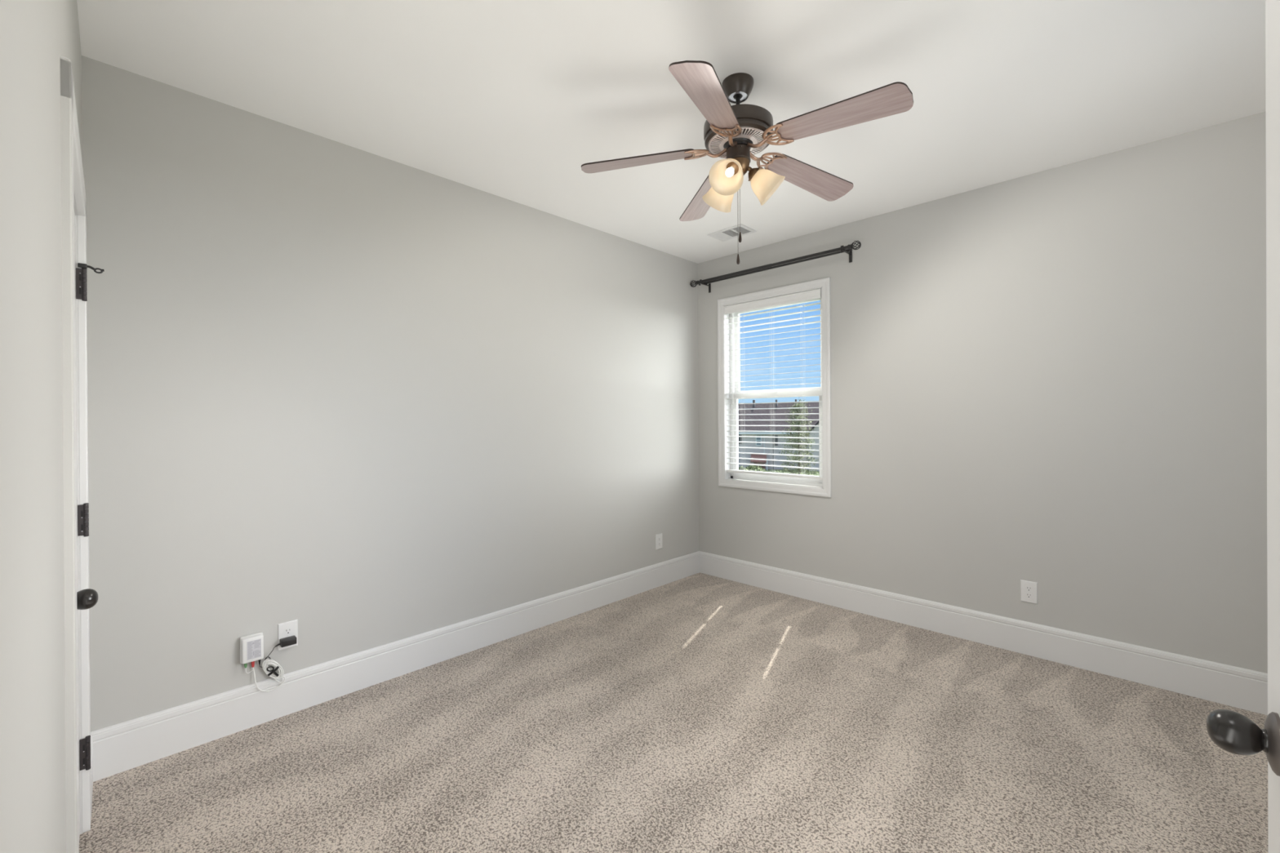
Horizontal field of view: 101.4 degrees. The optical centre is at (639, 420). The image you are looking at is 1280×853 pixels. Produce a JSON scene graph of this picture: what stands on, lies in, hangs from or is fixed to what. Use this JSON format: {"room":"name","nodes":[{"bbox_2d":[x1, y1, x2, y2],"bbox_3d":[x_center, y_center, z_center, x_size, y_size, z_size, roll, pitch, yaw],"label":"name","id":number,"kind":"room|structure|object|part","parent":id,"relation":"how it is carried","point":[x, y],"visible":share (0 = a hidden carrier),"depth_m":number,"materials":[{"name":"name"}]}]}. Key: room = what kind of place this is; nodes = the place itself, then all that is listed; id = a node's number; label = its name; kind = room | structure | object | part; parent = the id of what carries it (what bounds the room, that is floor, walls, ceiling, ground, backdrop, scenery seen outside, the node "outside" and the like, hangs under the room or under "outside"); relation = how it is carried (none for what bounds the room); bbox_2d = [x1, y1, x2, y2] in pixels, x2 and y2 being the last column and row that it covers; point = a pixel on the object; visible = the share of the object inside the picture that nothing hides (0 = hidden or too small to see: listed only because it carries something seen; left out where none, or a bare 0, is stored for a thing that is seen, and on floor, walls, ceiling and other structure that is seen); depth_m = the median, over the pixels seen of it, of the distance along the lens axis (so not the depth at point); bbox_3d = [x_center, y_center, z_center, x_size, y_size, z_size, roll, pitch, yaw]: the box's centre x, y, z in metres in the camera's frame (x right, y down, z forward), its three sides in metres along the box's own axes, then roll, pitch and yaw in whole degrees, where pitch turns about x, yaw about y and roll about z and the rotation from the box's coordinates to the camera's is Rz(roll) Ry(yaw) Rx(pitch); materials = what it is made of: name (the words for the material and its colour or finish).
{"room":"empty bedroom","nodes":[
{"label":"empty bedroom","id":0,"kind":"room"},
{"bbox_2d":[0,0,82,852],"bbox_3d":[-1.069,-0.009,0.877,3.000,2.740,0.115,0,0,45],"label":"wall","id":1,"kind":"structure","parent":0,"point":[34,34],"depth_m":0.66,"materials":[{"name":"grey paint"}]},
{"bbox_2d":[60,56,91,852],"bbox_3d":[-1.553,0.298,1.447,0.976,2.128,0.020,0,0,45],"label":"door frame","id":2,"kind":"structure","parent":1,"relation":"attached to","point":[73,184],"depth_m":1.11,"materials":[{"name":"white paint"}]},
{"bbox_2d":[73,195,104,836],"bbox_3d":[-1.577,0.340,1.423,0.820,2.045,0.178,0,0,44],"label":"door","id":3,"kind":"structure","parent":1,"relation":"in","point":[87,598],"depth_m":1.72,"materials":[{"name":"white paint"}]},
{"bbox_3d":[-1.298,0.417,1.216,0.046,0.046,0.056,0,0,44],"label":"knob","id":4,"kind":"part","parent":3,"relation":"part of","materials":[{"name":"brown metal"}]},
{"bbox_2d":[90,734,93,807],"bbox_3d":[-1.151,1.268,1.060,2.620,0.186,0.016,0,0,45],"label":"baseboard","id":5,"kind":"structure","parent":1,"relation":"attached to","point":[91,737],"depth_m":1.87,"materials":[{"name":"white paint"}]},
{"bbox_2d":[81,55,699,731],"bbox_3d":[-1.220,-0.012,2.955,0.120,2.740,5.140,0,0,44],"label":"wall","id":6,"kind":"structure","parent":0,"point":[365,400],"depth_m":2.58,"materials":[{"name":"grey paint"}]},
{"bbox_2d":[240,631,263,663],"bbox_3d":[-1.719,1.010,2.319,0.049,0.117,0.082,0,0,44],"label":"box","id":7,"kind":"object","parent":6,"relation":"attached to","point":[251,646],"visible":1,"depth_m":2.30,"materials":[{"name":"white plastic"}]},
{"bbox_2d":[244,662,253,673],"bbox_3d":[-1.734,1.094,2.321,0.012,0.055,0.038,0,0,24],"label":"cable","id":8,"kind":"object","parent":7,"relation":"attached to","point":[245,664],"visible":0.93,"depth_m":2.31,"materials":[{"name":"white plastic"}]},
{"bbox_3d":[-1.699,1.008,2.305,0.001,0.080,0.051,0,0,44],"label":"printed panel","id":9,"kind":"part","parent":7,"relation":"part of","materials":[{"name":"grey paper"}]},
{"bbox_2d":[248,640,260,658],"bbox_3d":[-1.699,1.007,2.305,0.001,0.073,0.045,0,0,44],"label":"print","id":10,"kind":"object","parent":7,"relation":"attached to","point":[254,646],"depth_m":2.31,"materials":[{"name":"grey paper"}]},
{"bbox_2d":[252,659,285,691],"bbox_3d":[-1.676,1.148,2.365,0.018,0.145,0.121,0,0,44],"label":"cable","id":11,"kind":"object","parent":7,"relation":"hanging from","point":[280,671],"visible":1,"depth_m":2.37,"materials":[{"name":"white plastic"}]},
{"bbox_2d":[266,666,279,676],"bbox_3d":[-1.661,1.137,2.370,0.008,0.057,0.049,0,0,44],"label":"strap","id":12,"kind":"object","parent":11,"relation":"attached to","point":[273,671],"visible":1,"depth_m":2.37,"materials":[{"name":"black plastic"}]},
{"bbox_2d":[277,619,297,650],"bbox_3d":[-1.636,0.997,2.433,0.008,0.123,0.079,0,0,44],"label":"wall outlet","id":13,"kind":"object","parent":6,"relation":"attached to","point":[289,628],"visible":0.73,"depth_m":2.43,"materials":[{"name":"white plastic"}]},
{"bbox_2d":[257,635,297,667],"bbox_3d":[-1.653,1.062,2.386,0.044,0.117,0.143,0,0,44],"label":"power adapter","id":14,"kind":"object","parent":13,"relation":"attached to","point":[291,640],"visible":0.94,"depth_m":2.40,"materials":[{"name":"black plastic"}]},
{"bbox_2d":[284,627,292,635],"bbox_3d":[-1.635,0.978,2.431,0.003,0.028,0.034,0,0,44],"label":"receptacle","id":15,"kind":"object","parent":13,"relation":"attached to","point":[287,631],"depth_m":2.43,"materials":[{"name":"white plastic"}]},
{"bbox_2d":[90,551,699,782],"bbox_3d":[-0.774,1.262,3.309,0.016,0.186,3.744,0,0,44],"label":"baseboard","id":16,"kind":"structure","parent":6,"relation":"attached to","point":[119,748],"depth_m":2.57,"materials":[{"name":"white paint"}]},
{"bbox_2d":[655,533,662,550],"bbox_3d":[0.157,0.987,4.270,0.008,0.123,0.079,0,0,44],"label":"wall outlet","id":17,"kind":"object","parent":6,"relation":"attached to","point":[658,537],"visible":1,"depth_m":4.26,"materials":[{"name":"white plastic"}]},
{"bbox_2d":[76,0,1266,263],"bbox_3d":[0.110,-1.447,1.645,3.860,0.120,5.140,0,0,44],"label":"ceiling","id":18,"kind":"structure","parent":0,"point":[509,100],"depth_m":2.13,"materials":[{"name":"white paint"}]},
{"bbox_2d":[706,223,756,241],"bbox_3d":[0.679,-1.391,3.883,0.303,0.008,0.203,0,0,44],"label":"ceiling vent","id":19,"kind":"object","parent":18,"relation":"in","point":[733,232],"visible":0.95,"depth_m":3.87,"materials":[{"name":"white metal"}]},
{"bbox_2d":[581,60,913,264],"bbox_3d":[0.441,-1.024,2.128,1.222,0.732,1.261,0,0,44],"label":"ceiling fan","id":20,"kind":"object","parent":18,"relation":"hanging from","point":[738,132],"visible":1,"depth_m":2.08,"materials":[{"name":"brown wood"}]},
{"bbox_3d":[-0.011,-1.090,2.198,0.479,0.006,0.140,-6,12,6],"label":"fan blade","id":21,"kind":"part","parent":20,"relation":"part of","materials":[{"name":"brown wood"}]},
{"bbox_3d":[0.317,-1.092,2.563,0.140,0.006,0.479,-13,-3,-13],"label":"fan blade","id":22,"kind":"part","parent":20,"relation":"part of","materials":[{"name":"brown wood"}]},
{"bbox_3d":[0.235,-1.090,1.773,0.140,0.006,0.479,13,11,22],"label":"fan blade","id":23,"kind":"part","parent":20,"relation":"part of","materials":[{"name":"brown wood"}]},
{"bbox_3d":[0.350,-0.963,2.263,0.143,0.142,0.135,0,0,44],"label":"lamp shade","id":24,"kind":"part","parent":20,"relation":"part of","materials":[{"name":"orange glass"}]},
{"bbox_3d":[0.350,-0.963,2.048,0.136,0.142,0.143,0,0,44],"label":"lamp shade","id":25,"kind":"part","parent":20,"relation":"part of","materials":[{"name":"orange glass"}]},
{"bbox_3d":[0.355,-0.982,2.068,0.033,0.044,0.046,0,0,44],"label":"light bulb","id":26,"kind":"part","parent":20,"relation":"part of","materials":[{"name":"white glass"}]},
{"bbox_2d":[707,127,768,158],"bbox_3d":[0.404,-1.139,2.155,0.246,0.011,0.246,0,0,44],"label":"vent grille","id":27,"kind":"object","parent":20,"relation":"attached to","point":[717,143],"depth_m":2.11,"materials":[{"name":"brown metal"}]},
{"bbox_3d":[0.420,-0.908,2.200,0.002,0.225,0.002,0,0,44],"label":"pull chain","id":28,"kind":"part","parent":20,"relation":"part of","materials":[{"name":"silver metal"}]},
{"bbox_3d":[0.534,-0.964,2.155,0.137,0.142,0.137,0,0,44],"label":"lamp shade","id":29,"kind":"part","parent":20,"relation":"part of","materials":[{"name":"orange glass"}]},
{"bbox_3d":[0.766,-1.094,2.364,0.479,0.006,0.140,6,-15,-30],"label":"fan blade","id":30,"kind":"part","parent":20,"relation":"part of","materials":[{"name":"brown wood"}]},
{"bbox_3d":[0.715,-1.093,1.876,0.479,0.006,0.140,7,-7,42],"label":"fan blade","id":31,"kind":"part","parent":20,"relation":"part of","materials":[{"name":"brown wood"}]},
{"bbox_2d":[79,573,1267,852],"bbox_3d":[0.126,1.413,1.651,3.860,0.120,5.140,0,0,44],"label":"floor","id":32,"kind":"structure","parent":0,"point":[699,713],"depth_m":2.09,"materials":[{"name":"carpet"}]},
{"bbox_2d":[697,111,1267,673],"bbox_3d":[1.864,-0.031,3.437,3.620,2.740,0.140,0,0,44],"label":"wall","id":33,"kind":"structure","parent":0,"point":[1055,379],"depth_m":2.90,"materials":[{"name":"grey paint"}]},
{"bbox_2d":[724,288,822,479],"bbox_3d":[1.050,-0.269,4.169,0.857,1.410,0.068,0,0,44],"label":"window blind","id":34,"kind":"object","parent":33,"relation":"attached to","point":[812,294],"visible":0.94,"depth_m":4.14,"materials":[{"name":"white plastic"}]},
{"bbox_3d":[0.856,-0.250,4.368,0.011,1.355,0.054,0,0,44],"label":"ladder cord","id":35,"kind":"part","parent":34,"relation":"part of","materials":[{"name":"white fabric"}]},
{"bbox_3d":[1.055,-0.250,4.174,0.011,1.355,0.054,0,0,44],"label":"ladder cord","id":36,"kind":"part","parent":34,"relation":"part of","materials":[{"name":"white fabric"}]},
{"bbox_3d":[1.059,0.426,4.175,0.851,0.020,0.050,0,0,44],"label":"rail","id":37,"kind":"part","parent":34,"relation":"part of","materials":[{"name":"white plastic"}]},
{"bbox_3d":[1.243,-0.251,3.991,0.011,1.355,0.054,0,0,44],"label":"ladder cord","id":38,"kind":"part","parent":34,"relation":"part of","materials":[{"name":"white fabric"}]},
{"bbox_2d":[717,277,831,497],"bbox_3d":[1.074,-0.240,4.193,0.992,1.597,0.156,0,0,44],"label":"window","id":39,"kind":"structure","parent":33,"relation":"attached to","point":[808,486],"depth_m":4.23,"materials":[{"name":"white paint"}]},
{"bbox_3d":[1.106,-0.240,4.225,0.863,1.468,0.066,0,0,44],"label":"frame","id":40,"kind":"part","parent":39,"relation":"part of","materials":[{"name":"white plastic"}]},
{"bbox_3d":[1.097,0.121,4.214,0.815,0.709,0.026,0,0,44],"label":"sash","id":41,"kind":"part","parent":39,"relation":"part of","materials":[{"name":"white plastic"}]},
{"bbox_3d":[1.114,-0.585,4.234,0.815,0.743,0.026,0,0,44],"label":"sash","id":42,"kind":"part","parent":39,"relation":"part of","materials":[{"name":"white plastic"}]},
{"bbox_2d":[689,240,861,293],"bbox_3d":[0.996,-1.168,4.077,1.470,0.106,0.146,0,0,44],"label":"curtain rod","id":43,"kind":"object","parent":33,"relation":"attached to","point":[849,247],"visible":1,"depth_m":3.97,"materials":[{"name":"black metal"}]},
{"bbox_3d":[0.967,-1.190,4.046,1.320,0.025,0.025,0,0,44],"label":"rod","id":44,"kind":"part","parent":43,"relation":"part of","materials":[{"name":"black metal"}]},
{"bbox_3d":[1.012,-1.190,4.093,1.292,0.020,0.020,0,0,44],"label":"rod","id":45,"kind":"part","parent":43,"relation":"part of","materials":[{"name":"black metal"}]},
{"bbox_2d":[699,551,1267,715],"bbox_3d":[1.817,1.247,3.384,3.620,0.186,0.016,0,0,44],"label":"baseboard","id":46,"kind":"structure","parent":33,"relation":"attached to","point":[1238,687],"depth_m":2.99,"materials":[{"name":"white paint"}]},
{"bbox_2d":[1020,579,1037,604],"bbox_3d":[2.223,0.980,2.991,0.079,0.123,0.008,0,0,44],"label":"wall outlet","id":47,"kind":"object","parent":33,"relation":"attached to","point":[1028,589],"visible":1,"depth_m":2.99,"materials":[{"name":"white plastic"}]},
{"bbox_2d":[1025,592,1032,598],"bbox_3d":[2.221,0.999,2.990,0.034,0.028,0.003,0,0,44],"label":"receptacle","id":48,"kind":"object","parent":47,"relation":"attached to","point":[1028,595],"depth_m":2.99,"materials":[{"name":"white plastic"}]},
{"bbox_2d":[1025,586,1032,591],"bbox_3d":[2.221,0.960,2.990,0.034,0.028,0.003,0,0,44],"label":"receptacle","id":49,"kind":"object","parent":47,"relation":"attached to","point":[1028,588],"depth_m":2.99,"materials":[{"name":"white plastic"}]},
{"bbox_3d":[0.278,-0.014,-0.335,0.620,2.740,0.245,0,0,44],"label":"wall","id":50,"kind":"structure","parent":0,"visible":0},
{"bbox_2d":[1206,0,1279,852],"bbox_3d":[0.460,0.333,0.298,0.147,2.018,0.920,0,0,44],"label":"door","id":51,"kind":"structure","parent":50,"relation":"in","point":[1233,732],"depth_m":0.61,"materials":[{"name":"white paint"}]},
{"bbox_3d":[0.703,0.366,0.611,0.056,0.046,0.047,0,0,44],"label":"knob","id":52,"kind":"part","parent":51,"relation":"part of","materials":[{"name":"brown metal"}]},
{"label":"outside","id":53,"kind":"structure","parent":0,"visible":0},
{"bbox_2d":[754,469,819,475],"bbox_3d":[24.741,5.639,86.702,200.000,0.300,148.800,0,0,44],"label":"lawn","id":54,"kind":"structure","parent":53,"point":[766,470],"depth_m":57.69,"materials":[{"name":"green plant"}]},
{"bbox_2d":[738,466,748,471],"bbox_3d":[6.420,4.287,33.019,1.855,2.847,1.880,0,0,44],"label":"leafy shrub","id":55,"kind":"object","parent":54,"relation":"on","point":[740,467],"visible":0.03,"depth_m":32.79,"materials":[{"name":"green plant"}]},
{"bbox_2d":[745,465,765,471],"bbox_3d":[8.723,4.532,39.981,2.386,2.313,2.380,0,0,44],"label":"leafy shrub","id":56,"kind":"object","parent":54,"relation":"on","point":[749,468],"visible":0.21,"depth_m":39.73,"materials":[{"name":"green plant"}]},
{"bbox_2d":[737,399,819,471],"bbox_3d":[15.764,2.136,64.126,16.331,9.390,11.050,0,0,15],"label":"house","id":57,"kind":"structure","parent":54,"relation":"on","point":[788,405],"depth_m":60.68,"materials":[{"name":"grey"}]},
{"bbox_2d":[738,434,742,444],"bbox_3d":[11.690,2.162,61.108,0.390,1.057,0.120,0,0,15],"label":"shutter","id":58,"kind":"object","parent":57,"relation":"hanging from","point":[740,437],"depth_m":61.06,"materials":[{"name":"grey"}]},
{"bbox_3d":[13.727,2.269,60.591,0.454,1.083,0.030,0,0,15],"label":"pane","id":59,"kind":"part","parent":57,"relation":"part of","materials":[{"name":"glass"}]},
{"bbox_2d":[774,435,777,445],"bbox_3d":[15.616,2.286,60.063,0.376,1.147,0.120,0,0,15],"label":"shutter","id":60,"kind":"object","parent":57,"relation":"hanging from","point":[775,438],"depth_m":60.01,"materials":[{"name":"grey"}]},
{"bbox_2d":[775,396,819,475],"bbox_3d":[6.399,2.388,20.970,2.166,6.682,2.022,0,0,44],"label":"slender tree","id":61,"kind":"object","parent":54,"relation":"on","point":[797,417],"visible":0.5,"depth_m":20.91,"materials":[{"name":"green plant"}]}
]}

